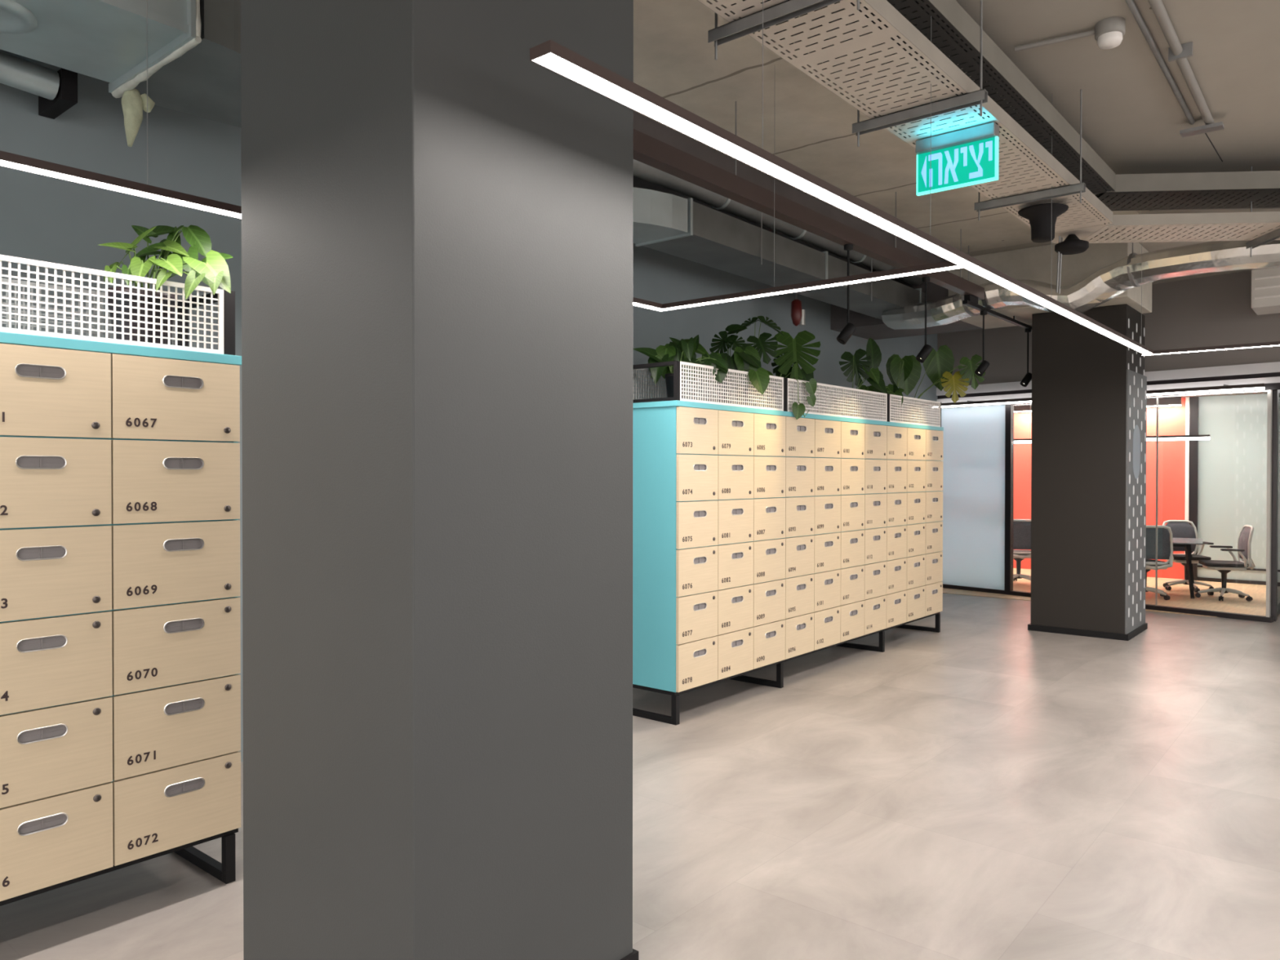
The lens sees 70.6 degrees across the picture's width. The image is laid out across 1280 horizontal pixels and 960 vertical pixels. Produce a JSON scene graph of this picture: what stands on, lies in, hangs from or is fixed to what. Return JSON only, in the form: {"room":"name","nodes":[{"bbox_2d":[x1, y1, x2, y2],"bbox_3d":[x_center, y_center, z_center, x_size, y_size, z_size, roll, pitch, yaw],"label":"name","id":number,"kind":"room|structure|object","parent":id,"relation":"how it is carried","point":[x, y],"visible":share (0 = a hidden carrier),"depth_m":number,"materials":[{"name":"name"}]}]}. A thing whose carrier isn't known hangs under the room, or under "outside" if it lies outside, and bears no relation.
{"room":"office locker area","nodes":[
{"label":"office locker area","id":0,"kind":"room"},
{"bbox_2d":[0,48,937,762],"bbox_3d":[-2.101,-0.318,4.731,0.160,3.550,18.600,0,1,40],"label":"wall","id":1,"kind":"structure","parent":0,"point":[43,218],"depth_m":4.39,"materials":[{"name":"grey paint"}]},
{"bbox_2d":[0,51,77,119],"bbox_3d":[-3.251,-1.651,2.965,0.288,0.135,2.430,0,1,40],"label":"pipe stub","id":2,"kind":"object","parent":1,"relation":"attached to","point":[56,91],"visible":1,"depth_m":3.74,"materials":[{"name":"silver metal"}]},
{"bbox_2d":[932,383,1265,408],"bbox_3d":[4.987,-0.951,10.410,0.140,0.072,3.753,0,1,-42],"label":"pendant lamp","id":3,"kind":"object","parent":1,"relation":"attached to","point":[1225,388],"visible":0.54,"depth_m":9.61,"materials":[{"name":"white"}]},
{"bbox_2d":[0,568,1279,959],"bbox_3d":[3.192,1.517,3.860,16.000,0.104,24.000,0,1,40],"label":"floor","id":4,"kind":"structure","parent":0,"point":[986,785],"depth_m":3.98,"materials":[{"name":"concrete"}]},
{"bbox_2d":[0,331,241,906],"bbox_3d":[-2.196,0.512,2.800,0.500,1.923,1.748,0,1,40],"label":"lockers","id":5,"kind":"object","parent":4,"relation":"on","point":[120,614],"visible":1,"depth_m":2.98,"materials":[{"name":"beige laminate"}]},
{"bbox_2d":[0,254,235,355],"bbox_3d":[-2.180,-0.566,2.768,0.400,0.235,1.720,0,1,40],"label":"trough","id":6,"kind":"object","parent":5,"relation":"on","point":[180,340],"visible":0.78,"depth_m":3.06,"materials":[{"name":"white metal"}]},
{"bbox_2d":[98,224,233,344],"bbox_3d":[-1.657,-0.693,3.207,0.492,0.478,0.272,0,1,7],"label":"potted plant","id":7,"kind":"object","parent":6,"relation":"in","point":[212,270],"visible":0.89,"depth_m":3.17,"materials":[{"name":"green plant"}]},
{"bbox_2d":[240,0,638,959],"bbox_3d":[-0.586,-0.299,2.658,0.839,3.550,0.816,0,1,40],"label":"pillar","id":8,"kind":"structure","parent":4,"relation":"on","point":[437,218],"depth_m":2.34,"materials":[{"name":"grey paint"}]},
{"bbox_2d":[632,400,943,724],"bbox_3d":[1.347,0.478,7.067,0.500,1.923,4.119,0,1,40],"label":"lockers","id":9,"kind":"object","parent":4,"relation":"on","point":[762,538],"visible":1,"depth_m":6.12,"materials":[{"name":"teal laminate"}]},
{"bbox_2d":[632,360,785,411],"bbox_3d":[0.459,-0.592,5.946,0.400,0.235,1.241,0,1,40],"label":"planter box","id":10,"kind":"object","parent":9,"relation":"on","point":[694,391],"visible":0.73,"depth_m":5.70,"materials":[{"name":"white metal"}]},
{"bbox_2d":[632,334,728,398],"bbox_3d":[0.249,-0.700,5.712,0.604,0.450,0.261,0,1,-3],"label":"potted plant","id":11,"kind":"object","parent":10,"relation":"in","point":[685,350],"visible":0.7,"depth_m":5.66,"materials":[{"name":"green plant"}]},
{"bbox_2d":[709,324,768,404],"bbox_3d":[0.684,-0.773,6.103,0.441,0.591,0.263,0,1,40],"label":"potted plant","id":12,"kind":"object","parent":10,"relation":"in","point":[744,357],"visible":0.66,"depth_m":6.12,"materials":[{"name":"green plant"}]},
{"bbox_2d":[764,330,820,408],"bbox_3d":[1.113,-0.793,6.648,0.404,0.622,0.177,0,1,-8],"label":"potted plant","id":13,"kind":"object","parent":10,"relation":"in","point":[794,346],"visible":0.67,"depth_m":6.62,"materials":[{"name":"green plant"}]},
{"bbox_2d":[741,377,888,422],"bbox_3d":[1.394,-0.601,7.073,0.400,0.235,1.675,0,1,40],"label":"trough","id":14,"kind":"object","parent":9,"relation":"on","point":[835,400],"visible":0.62,"depth_m":7.01,"materials":[{"name":"white metal"}]},
{"bbox_2d":[736,315,783,406],"bbox_3d":[0.862,-0.829,6.422,0.344,0.698,0.170,0,1,-4],"label":"potted plant","id":15,"kind":"object","parent":14,"relation":"in","point":[761,345],"visible":0.63,"depth_m":6.43,"materials":[{"name":"green plant"}]},
{"bbox_2d":[788,377,817,419],"bbox_3d":[1.164,-0.579,6.456,0.232,0.314,0.252,0,1,-6],"label":"trailing vine","id":16,"kind":"object","parent":14,"relation":"hanging from","point":[798,411],"visible":0.96,"depth_m":6.47,"materials":[{"name":"green plant"}]},
{"bbox_2d":[839,337,885,417],"bbox_3d":[1.876,-0.848,7.597,0.377,0.716,0.164,0,1,-22],"label":"potted plant","id":17,"kind":"object","parent":14,"relation":"in","point":[869,371],"visible":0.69,"depth_m":7.60,"materials":[{"name":"green plant"}]},
{"bbox_2d":[862,394,941,426],"bbox_3d":[2.301,-0.610,8.166,0.400,0.235,1.163,0,1,40],"label":"trough","id":18,"kind":"object","parent":9,"relation":"on","point":[928,404],"visible":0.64,"depth_m":8.02,"materials":[{"name":"white metal"}]},
{"bbox_2d":[853,370,904,418],"bbox_3d":[2.087,-0.743,7.893,0.477,0.502,0.194,0,1,0],"label":"potted plant","id":19,"kind":"object","parent":18,"relation":"in","point":[893,389],"visible":0.33,"depth_m":7.86,"materials":[{"name":"green plant"}]},
{"bbox_2d":[885,354,921,421],"bbox_3d":[2.355,-0.833,8.280,0.297,0.677,0.400,0,1,40],"label":"potted plant","id":20,"kind":"object","parent":9,"relation":"on","point":[904,373],"visible":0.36,"depth_m":8.37,"materials":[{"name":"green plant"}]},
{"bbox_2d":[898,345,985,422],"bbox_3d":[2.777,-0.880,8.414,0.794,0.768,0.250,0,1,0],"label":"potted plant","id":21,"kind":"object","parent":9,"relation":"on","point":[938,366],"visible":0.63,"depth_m":8.35,"materials":[{"name":"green plant"}]},
{"bbox_2d":[1013,519,1031,581],"bbox_3d":[5.110,0.955,12.206,0.577,0.877,0.596,0,1,13],"label":"office chair","id":22,"kind":"object","parent":4,"relation":"on","point":[1021,527],"visible":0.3,"depth_m":12.00,"materials":[{"name":"grey plastic"}]},
{"bbox_2d":[1027,303,1147,640],"bbox_3d":[4.283,-0.073,8.635,0.858,3.003,0.830,0,1,40],"label":"pillar","id":23,"kind":"structure","parent":4,"relation":"on","point":[1088,456],"depth_m":8.33,"materials":[{"name":"grey paint"}]},
{"bbox_2d":[1133,424,1140,479],"bbox_3d":[4.580,-0.259,8.342,0.002,0.500,0.300,0,1,40],"label":"print","id":24,"kind":"object","parent":23,"relation":"attached to","point":[1136,428],"depth_m":8.34},
{"bbox_2d":[1128,318,1146,626],"bbox_3d":[4.606,-0.059,8.387,0.016,2.788,0.706,0,1,40],"label":"print","id":25,"kind":"object","parent":23,"relation":"attached to","point":[1136,330],"depth_m":8.37},
{"bbox_2d":[1145,525,1174,599],"bbox_3d":[6.046,0.968,10.844,0.577,0.877,0.596,0,1,4],"label":"office chair","id":26,"kind":"object","parent":4,"relation":"on","point":[1165,542],"visible":0.42,"depth_m":10.63,"materials":[{"name":"grey fabric"}]},
{"bbox_2d":[1172,537,1203,598],"bbox_3d":[6.082,1.071,11.532,1.850,0.665,0.940,0,1,32],"label":"meeting table","id":27,"kind":"object","parent":4,"relation":"on","point":[1186,543],"visible":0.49,"depth_m":10.81,"materials":[{"name":"black metal"}]},
{"bbox_2d":[1162,520,1213,592],"bbox_3d":[6.987,0.963,11.559,0.577,0.877,0.596,0,1,7],"label":"office chair","id":28,"kind":"object","parent":4,"relation":"on","point":[1180,528],"visible":0.6,"depth_m":11.73,"materials":[{"name":"grey plastic"}]},
{"bbox_2d":[1195,524,1255,601],"bbox_3d":[6.944,0.970,10.752,0.596,0.877,0.577,0,1,20],"label":"office chair","id":29,"kind":"object","parent":4,"relation":"on","point":[1244,540],"visible":1,"depth_m":10.65,"materials":[{"name":"grey plastic"}]},
{"bbox_2d":[633,0,1279,284],"bbox_3d":[3.196,-2.181,3.828,16.000,0.200,24.000,0,1,40],"label":"ceiling","id":30,"kind":"structure","parent":0,"point":[1132,117],"depth_m":4.94,"materials":[{"name":"paint"}]},
{"bbox_2d":[0,0,240,127],"bbox_3d":[-2.961,-1.825,2.326,0.841,0.484,4.818,0,1,40],"label":"duct","id":31,"kind":"object","parent":30,"relation":"hanging from","point":[194,46],"visible":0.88,"depth_m":3.43,"materials":[{"name":"grey metal"}]},
{"bbox_2d":[121,88,155,146],"bbox_3d":[-2.081,-1.492,3.747,0.083,0.248,0.125,0,1,40],"label":"drip","id":32,"kind":"object","parent":31,"relation":"hanging from","point":[133,104],"visible":0.98,"depth_m":3.70,"materials":[{"name":"beige"}]},
{"bbox_2d":[0,0,964,311],"bbox_3d":[-1.466,-1.492,1.823,1.711,1.150,7.014,0,1,40],"label":"pendant lamp","id":33,"kind":"object","parent":30,"relation":"hanging from","point":[9,160],"visible":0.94,"depth_m":3.09,"materials":[{"name":"white"}]},
{"bbox_2d":[0,160,961,311],"bbox_3d":[-1.467,-0.920,1.828,1.705,0.003,7.008,0,1,40],"label":"diffuser","id":34,"kind":"object","parent":33,"relation":"attached to","point":[35,166],"depth_m":3.14,"materials":[{"name":"white"}]},
{"bbox_2d":[633,159,922,285],"bbox_3d":[1.054,-1.980,6.958,5.119,0.186,0.645,0,1,-44],"label":"duct","id":35,"kind":"object","parent":30,"relation":"hanging from","point":[642,171],"visible":0.33,"depth_m":6.51,"materials":[{"name":"grey metal"}]},
{"bbox_2d":[633,186,924,319],"bbox_3d":[0.987,-1.838,7.339,0.867,0.550,4.824,0,1,40],"label":"air duct","id":36,"kind":"object","parent":30,"relation":"hanging from","point":[669,224],"visible":0.52,"depth_m":6.61,"materials":[{"name":"metal"}]},
{"bbox_2d":[707,0,859,60],"bbox_3d":[0.475,-1.774,2.997,0.580,0.604,0.040,0,1,40],"label":"support","id":37,"kind":"object","parent":30,"relation":"hanging from","point":[788,10],"visible":1,"depth_m":3.04,"materials":[{"name":"metal"}]},
{"bbox_2d":[697,0,1112,243],"bbox_3d":[1.552,-1.618,4.284,0.424,0.070,4.597,0,1,40],"label":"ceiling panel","id":38,"kind":"object","parent":37,"relation":"on","point":[868,55],"visible":0.7,"depth_m":3.59,"materials":[{"name":"white metal"}]},
{"bbox_2d":[915,122,999,195],"bbox_3d":[1.442,-1.459,4.120,0.370,0.255,0.070,0,1,40],"label":"exit sign","id":39,"kind":"object","parent":38,"relation":"hanging from","point":[967,157],"visible":1,"depth_m":4.10,"materials":[{"name":"plastic"}]},
{"bbox_2d":[1017,203,1068,242],"bbox_3d":[2.333,-1.488,5.239,0.270,0.200,0.270,0,1,40],"label":"ceiling speaker","id":40,"kind":"object","parent":38,"relation":"hanging from","point":[1042,217],"visible":0.99,"depth_m":5.18,"materials":[{"name":"metal"}]},
{"bbox_2d":[1056,235,1062,293],"bbox_3d":[2.731,-1.399,5.890,0.030,0.361,0.082,0,1,40],"label":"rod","id":41,"kind":"object","parent":38,"relation":"hanging from","point":[1060,258],"visible":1,"depth_m":5.88,"materials":[{"name":"metal"}]},
{"bbox_2d":[1054,234,1088,254],"bbox_3d":[2.795,-1.529,5.856,0.200,0.115,0.200,0,1,40],"label":"ceiling sensor","id":42,"kind":"object","parent":38,"relation":"attached to","point":[1072,244],"visible":1,"depth_m":5.80,"materials":[{"name":"black plastic"}]},
{"bbox_2d":[633,111,945,263],"bbox_3d":[0.891,-2.050,6.392,0.180,0.109,6.200,0,1,40],"label":"beam","id":43,"kind":"structure","parent":30,"relation":"attached to","point":[642,123],"depth_m":6.24,"materials":[{"name":"paint"}]},
{"bbox_2d":[791,293,804,325],"bbox_3d":[1.459,-1.766,8.315,0.098,0.710,0.180,0,1,40],"label":"fire alarm","id":44,"kind":"object","parent":30,"relation":"hanging from","point":[797,314],"visible":0.91,"depth_m":8.26,"materials":[{"name":"red plastic"}]},
{"bbox_2d":[798,309,804,325],"bbox_3d":[1.497,-1.502,8.364,0.060,0.140,0.060,0,1,40],"label":"canister","id":45,"kind":"object","parent":44,"relation":"on","point":[802,320],"depth_m":8.34,"materials":[{"name":"metal"}]},
{"bbox_2d":[633,101,1031,330],"bbox_3d":[1.507,-1.795,6.182,0.080,0.615,7.660,0,1,40],"label":"track","id":46,"kind":"object","parent":30,"relation":"hanging from","point":[648,150],"visible":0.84,"depth_m":5.36,"materials":[{"name":"black metal"}]},
{"bbox_2d":[836,244,856,344],"bbox_3d":[1.379,-1.238,6.045,0.135,0.664,0.072,0,1,-16],"label":"pendant spotlight","id":47,"kind":"object","parent":46,"relation":"hanging from","point":[849,329],"visible":1,"depth_m":6.03,"materials":[{"name":"black metal"}]},
{"bbox_2d":[915,276,933,362],"bbox_3d":[2.216,-1.246,7.052,0.135,0.664,0.072,0,1,-16],"label":"pendant spotlight","id":48,"kind":"object","parent":46,"relation":"hanging from","point":[926,349],"visible":1,"depth_m":7.04,"materials":[{"name":"black metal"}]},
{"bbox_2d":[974,311,989,376],"bbox_3d":[3.046,-1.212,8.053,0.135,0.580,0.072,0,1,-16],"label":"pendant spotlight","id":49,"kind":"object","parent":46,"relation":"hanging from","point":[980,370],"visible":1,"depth_m":8.04,"materials":[{"name":"black metal"}]},
{"bbox_2d":[1019,328,1031,386],"bbox_3d":[3.864,-1.220,9.038,0.135,0.580,0.072,0,1,-16],"label":"pendant spotlight","id":50,"kind":"object","parent":46,"relation":"hanging from","point":[1026,380],"visible":0.94,"depth_m":9.03,"materials":[{"name":"black metal"}]},
{"bbox_2d":[529,0,1279,355],"bbox_3d":[3.083,-1.502,3.424,3.313,1.150,6.478,0,1,40],"label":"pendant lamp","id":51,"kind":"object","parent":30,"relation":"hanging from","point":[550,55],"visible":0.93,"depth_m":2.67,"materials":[{"name":"white"}]},
{"bbox_2d":[831,260,982,339],"bbox_3d":[2.809,-1.858,9.519,1.259,0.545,0.980,0,1,40],"label":"beam","id":52,"kind":"structure","parent":30,"relation":"attached to","point":[867,326],"depth_m":9.45,"materials":[{"name":"paint"}]},
{"bbox_2d":[852,0,987,146],"bbox_3d":[1.177,-1.781,3.843,0.580,0.604,0.040,0,1,40],"label":"support","id":53,"kind":"object","parent":30,"relation":"hanging from","point":[980,97],"visible":0.8,"depth_m":3.80,"materials":[{"name":"metal"}]},
{"bbox_2d":[974,89,1085,220],"bbox_3d":[2.155,-1.790,5.020,0.580,0.604,0.040,0,1,40],"label":"support","id":54,"kind":"object","parent":30,"relation":"hanging from","point":[1080,188],"visible":0.82,"depth_m":4.97,"materials":[{"name":"metal"}]},
{"bbox_2d":[947,242,1151,328],"bbox_3d":[3.895,-1.849,8.618,1.560,0.545,1.020,0,1,40],"label":"beam","id":55,"kind":"structure","parent":30,"relation":"attached to","point":[1039,263],"depth_m":8.20,"materials":[{"name":"concrete"}]},
{"bbox_2d":[1014,29,1094,51],"bbox_3d":[1.949,-2.066,4.253,0.345,0.024,0.023,0,1,30],"label":"conduit","id":56,"kind":"object","parent":30,"relation":"attached to","point":[1089,33],"visible":0.92,"depth_m":4.25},
{"bbox_2d":[881,240,1279,329],"bbox_3d":[3.741,-1.776,7.445,3.745,0.725,0.903,0,1,40],"label":"duct","id":57,"kind":"object","parent":30,"relation":"attached to","point":[1112,280],"visible":0.76,"depth_m":7.36,"materials":[{"name":"metal"}]},
{"bbox_2d":[1094,16,1125,49],"bbox_3d":[2.145,-2.033,4.130,0.124,0.102,0.124,0,1,40],"label":"smoke detector","id":58,"kind":"object","parent":30,"relation":"attached to","point":[1109,32],"visible":1,"depth_m":4.09,"materials":[{"name":"white plastic"}]},
{"bbox_2d":[1124,0,1224,161],"bbox_3d":[2.318,-2.002,4.104,0.220,0.163,3.701,0,1,40],"label":"ceiling pipes","id":59,"kind":"object","parent":30,"relation":"attached to","point":[1177,51],"visible":1,"depth_m":4.44,"materials":[{"name":"metal"}]},
{"bbox_2d":[1149,207,1279,211],"bbox_3d":[5.582,-2.011,6.430,3.732,0.120,0.117,0,1,5],"label":"ceiling pipe","id":60,"kind":"object","parent":30,"relation":"attached to","point":[1273,207],"visible":0.14,"depth_m":6.54,"materials":[{"name":"grey metal"}]},
{"bbox_2d":[1245,166,1279,257],"bbox_3d":[4.072,-1.795,5.758,0.040,0.604,0.650,0,1,4],"label":"support","id":61,"kind":"object","parent":30,"relation":"hanging from","point":[1275,234],"visible":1,"depth_m":5.92,"materials":[{"name":"metal"}]},
{"bbox_2d":[1080,170,1279,211],"bbox_3d":[5.132,-1.919,5.918,4.202,0.112,0.444,0,1,4],"label":"cable tray","id":62,"kind":"object","parent":61,"relation":"on","point":[1230,189],"visible":0.91,"depth_m":5.86,"materials":[{"name":"metal"}]},
{"bbox_2d":[1083,211,1279,243],"bbox_3d":[4.730,-1.626,5.749,3.602,0.067,0.444,0,1,4],"label":"cable tray","id":63,"kind":"object","parent":61,"relation":"on","point":[1221,226],"visible":0.92,"depth_m":5.72,"materials":[{"name":"white metal"}]},
{"bbox_2d":[886,0,1115,194],"bbox_3d":[1.457,-1.912,4.234,0.424,0.112,4.601,0,1,40],"label":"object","id":64,"kind":"object","parent":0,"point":[955,33],"visible":0.43,"depth_m":4.28,"materials":[{"name":"metal"}]},
{"bbox_2d":[937,270,1279,386],"bbox_3d":[6.746,-1.645,8.675,0.160,0.950,8.873,0,1,-42],"label":"wall","id":65,"kind":"structure","parent":0,"point":[1216,310],"depth_m":9.61,"materials":[{"name":"grey paint"}]},
{"bbox_2d":[936,361,1279,403],"bbox_3d":[6.734,-1.067,8.670,0.190,0.205,8.873,0,1,-42],"label":"trim","id":66,"kind":"structure","parent":65,"relation":"attached to","point":[1266,367],"depth_m":9.61,"materials":[{"name":"white metal"}]},
{"bbox_2d":[937,372,1279,399],"bbox_3d":[6.727,-1.047,8.663,0.090,0.045,8.873,0,1,-42],"label":"trim","id":67,"kind":"structure","parent":65,"relation":"attached to","point":[1273,374],"depth_m":9.66,"materials":[{"name":"black metal"}]},
{"bbox_2d":[1250,266,1279,315],"bbox_3d":[6.491,-1.786,8.145,1.600,0.360,0.512,0,1,40],"label":"air conditioner","id":68,"kind":"object","parent":65,"relation":"attached to","point":[1265,282],"visible":1,"depth_m":8.40,"materials":[{"name":"white plastic"}]},
{"bbox_2d":[942,382,1279,622],"bbox_3d":[6.699,0.233,8.651,0.080,2.395,8.873,0,1,-42],"label":"glass partition","id":69,"kind":"structure","parent":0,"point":[1009,408],"depth_m":9.86,"materials":[{"name":"clear glass"}]},
{"bbox_2d":[941,404,1004,590],"bbox_3d":[4.129,0.213,11.546,0.030,2.280,1.130,0,1,-42],"label":"wall panel","id":70,"kind":"object","parent":69,"relation":"attached to","point":[973,460],"visible":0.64,"depth_m":11.43,"materials":[{"name":"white glass"}]},
{"bbox_2d":[1271,389,1279,622],"bbox_3d":[7.474,0.218,10.453,0.080,2.395,3.570,0,1,40],"label":"door frame","id":71,"kind":"structure","parent":69,"relation":"attached to","point":[1275,527],"depth_m":9.13,"materials":[{"name":"black metal"}]},
{"bbox_2d":[1013,393,1267,581],"bbox_3d":[8.216,0.125,12.247,6.200,2.550,0.140,0,1,40],"label":"wall","id":72,"kind":"structure","parent":0,"point":[1232,494],"depth_m":12.44,"materials":[{"name":"red paint"}]},
{"bbox_2d":[1184,396,1189,553],"bbox_3d":[7.640,0.097,12.628,0.045,2.500,0.050,0,1,40],"label":"trim","id":73,"kind":"structure","parent":72,"relation":"attached to","point":[1187,442],"depth_m":12.60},
{"bbox_2d":[1188,396,1198,580],"bbox_3d":[7.706,0.122,12.586,0.100,2.550,0.110,0,1,40],"label":"trim","id":74,"kind":"structure","parent":72,"relation":"attached to","point":[1193,401],"depth_m":12.54,"materials":[{"name":"black metal"}]},
{"bbox_2d":[1196,577,1266,585],"bbox_3d":[9.138,1.384,11.381,3.660,0.050,0.030,0,1,40],"label":"baseboard","id":75,"kind":"structure","parent":72,"relation":"attached to","point":[1202,579],"depth_m":12.26,"materials":[{"name":"black metal"}]},
{"bbox_2d":[1197,564,1266,571],"bbox_3d":[9.142,1.206,11.383,3.660,0.025,0.020,0,1,40],"label":"trim","id":76,"kind":"structure","parent":72,"relation":"attached to","point":[1198,566],"depth_m":12.13,"materials":[{"name":"black metal"}]},
{"bbox_2d":[1146,391,1267,398],"bbox_3d":[6.303,-1.174,11.980,3.820,0.050,3.300,0,1,40],"label":"ceiling","id":77,"kind":"structure","parent":0,"point":[1264,392],"depth_m":12.19,"materials":[{"name":"white paint"}]},
{"bbox_2d":[1013,396,1181,412],"bbox_3d":[6.634,-1.100,13.264,2.250,0.120,0.100,0,1,40],"label":"lamp","id":78,"kind":"object","parent":77,"relation":"attached to","point":[1171,401],"visible":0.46,"depth_m":12.70,"materials":[{"name":"white"}]},
{"bbox_2d":[1013,395,1209,443],"bbox_3d":[5.872,-0.815,11.495,2.340,0.660,0.050,0,1,40],"label":"pendant lamp","id":79,"kind":"object","parent":77,"relation":"hanging from","point":[1173,437],"visible":0.51,"depth_m":10.98,"materials":[{"name":"white metal"}]},
{"bbox_2d":[1013,436,1209,443],"bbox_3d":[5.872,-0.503,11.498,2.334,0.035,0.044,0,1,40],"label":"diffuser","id":80,"kind":"object","parent":79,"relation":"attached to","point":[1148,438],"depth_m":11.02,"materials":[{"name":"white plastic"}]},
{"bbox_2d":[1191,390,1267,395],"bbox_3d":[6.465,-1.118,11.910,3.320,0.060,0.100,0,1,40],"label":"pendant lamp","id":81,"kind":"object","parent":77,"relation":"hanging from","point":[1263,390],"visible":0.02,"depth_m":11.14,"materials":[{"name":"white"}]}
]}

